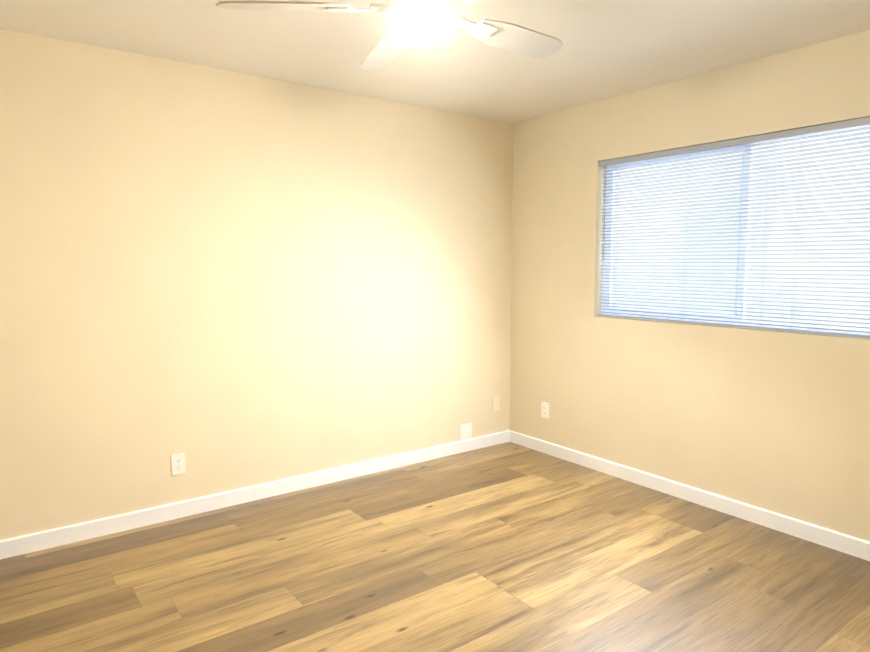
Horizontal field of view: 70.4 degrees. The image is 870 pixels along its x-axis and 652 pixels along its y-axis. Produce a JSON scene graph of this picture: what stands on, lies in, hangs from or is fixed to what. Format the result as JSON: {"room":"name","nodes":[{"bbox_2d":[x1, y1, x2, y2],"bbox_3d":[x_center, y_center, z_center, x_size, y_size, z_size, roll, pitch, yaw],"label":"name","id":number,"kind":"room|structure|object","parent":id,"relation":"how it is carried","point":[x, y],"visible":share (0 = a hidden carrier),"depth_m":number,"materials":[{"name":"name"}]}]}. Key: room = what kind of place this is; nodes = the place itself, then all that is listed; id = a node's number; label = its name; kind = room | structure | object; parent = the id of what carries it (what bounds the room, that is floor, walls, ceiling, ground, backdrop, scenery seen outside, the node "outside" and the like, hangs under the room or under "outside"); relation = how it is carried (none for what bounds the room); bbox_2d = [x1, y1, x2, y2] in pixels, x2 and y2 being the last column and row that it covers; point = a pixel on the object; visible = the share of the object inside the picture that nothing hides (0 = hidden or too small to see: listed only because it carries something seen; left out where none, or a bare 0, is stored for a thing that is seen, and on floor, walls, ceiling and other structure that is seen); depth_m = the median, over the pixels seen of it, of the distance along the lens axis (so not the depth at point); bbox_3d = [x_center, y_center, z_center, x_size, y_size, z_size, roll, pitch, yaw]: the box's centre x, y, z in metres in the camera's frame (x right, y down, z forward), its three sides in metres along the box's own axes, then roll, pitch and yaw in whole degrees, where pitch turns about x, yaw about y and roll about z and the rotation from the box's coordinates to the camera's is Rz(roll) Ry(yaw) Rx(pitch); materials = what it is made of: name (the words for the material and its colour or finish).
{"room":"empty bedroom","nodes":[
{"label":"empty bedroom","id":0,"kind":"room"},
{"bbox_2d":[0,29,512,539],"bbox_3d":[-1.142,-0.188,3.567,4.480,2.440,0.140,-4,7,-36],"label":"wall","id":1,"kind":"structure","parent":0,"point":[224,281],"depth_m":3.45,"materials":[{"name":"paint"}]},
{"bbox_2d":[171,453,184,474],"bbox_3d":[-1.404,0.756,3.375,0.070,0.114,0.007,-4,7,-36],"label":"electrical outlet","id":2,"kind":"object","parent":1,"relation":"attached to","point":[178,463],"visible":1,"depth_m":3.37,"materials":[{"name":"white plastic"}]},
{"bbox_2d":[0,430,509,558],"bbox_3d":[-1.096,0.989,3.623,4.200,0.088,0.013,-4,7,-36],"label":"baseboard","id":3,"kind":"structure","parent":1,"relation":"attached to","point":[32,542],"depth_m":3.53,"materials":[{"name":"white wood"}]},
{"bbox_2d":[460,423,471,439],"bbox_3d":[0.233,0.785,4.593,0.115,0.115,0.007,-4,7,-36],"label":"outlet cover","id":4,"kind":"object","parent":1,"relation":"attached to","point":[465,431],"visible":1,"depth_m":4.59,"materials":[{"name":"white plastic"}]},
{"bbox_2d":[492,395,499,410],"bbox_3d":[0.470,0.594,4.750,0.070,0.114,0.007,-4,7,-36],"label":"electrical outlet cover","id":5,"kind":"object","parent":1,"relation":"attached to","point":[495,402],"visible":1,"depth_m":4.75,"materials":[{"name":"white plastic"}]},
{"bbox_2d":[0,442,869,651],"bbox_3d":[0.029,1.243,2.118,4.480,0.120,4.080,-4,7,-36],"label":"floor","id":6,"kind":"structure","parent":0,"point":[508,547],"depth_m":2.76,"materials":[{"name":"brown wood"}]},
{"bbox_2d":[0,0,869,123],"bbox_3d":[0.029,-1.304,1.864,4.480,0.120,4.080,-4,7,-36],"label":"ceiling","id":7,"kind":"structure","parent":0,"point":[611,49],"depth_m":2.93,"materials":[{"name":"paint"}]},
{"bbox_2d":[216,0,562,69],"bbox_3d":[0.000,-1.106,2.036,1.220,0.310,1.264,-4,7,-36],"label":"fan","id":8,"kind":"object","parent":7,"relation":"hanging from","point":[420,19],"visible":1,"depth_m":2.02,"materials":[{"name":"white"}]},
{"bbox_2d":[510,30,869,541],"bbox_3d":[1.816,-0.153,3.218,0.140,2.440,3.940,-4,7,-36],"label":"wall","id":9,"kind":"structure","parent":0,"point":[778,422],"depth_m":3.60,"materials":[{"name":"paint"}]},
{"bbox_2d":[541,402,548,418],"bbox_3d":[0.809,0.620,4.540,0.007,0.114,0.070,-4,7,-36],"label":"electrical outlet","id":10,"kind":"object","parent":9,"relation":"attached to","point":[544,410],"visible":1,"depth_m":4.54,"materials":[{"name":"white plastic"}]},
{"bbox_2d":[509,430,869,560],"bbox_3d":[1.712,1.016,3.345,0.013,0.088,3.800,-4,7,-36],"label":"baseboard","id":11,"kind":"structure","parent":9,"relation":"attached to","point":[841,542],"depth_m":3.52,"materials":[{"name":"white wood"}]},
{"bbox_2d":[601,126,869,334],"bbox_3d":[1.695,-0.502,3.393,0.056,1.020,1.860,-4,7,-36],"label":"window","id":12,"kind":"structure","parent":9,"relation":"in","point":[706,314],"depth_m":3.42,"materials":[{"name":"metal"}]},
{"bbox_2d":[598,117,869,337],"bbox_3d":[1.643,-0.499,3.355,0.044,1.013,1.848,-4,7,-36],"label":"window blinds","id":13,"kind":"object","parent":12,"relation":"attached to","point":[825,129],"visible":1,"depth_m":3.32,"materials":[{"name":"white plastic"}]},
{"label":"outside","id":14,"kind":"structure","parent":0,"visible":0},
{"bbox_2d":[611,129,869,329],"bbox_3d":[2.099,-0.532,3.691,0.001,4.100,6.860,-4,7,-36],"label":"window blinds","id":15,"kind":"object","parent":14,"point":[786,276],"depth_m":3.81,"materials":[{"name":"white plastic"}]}
]}

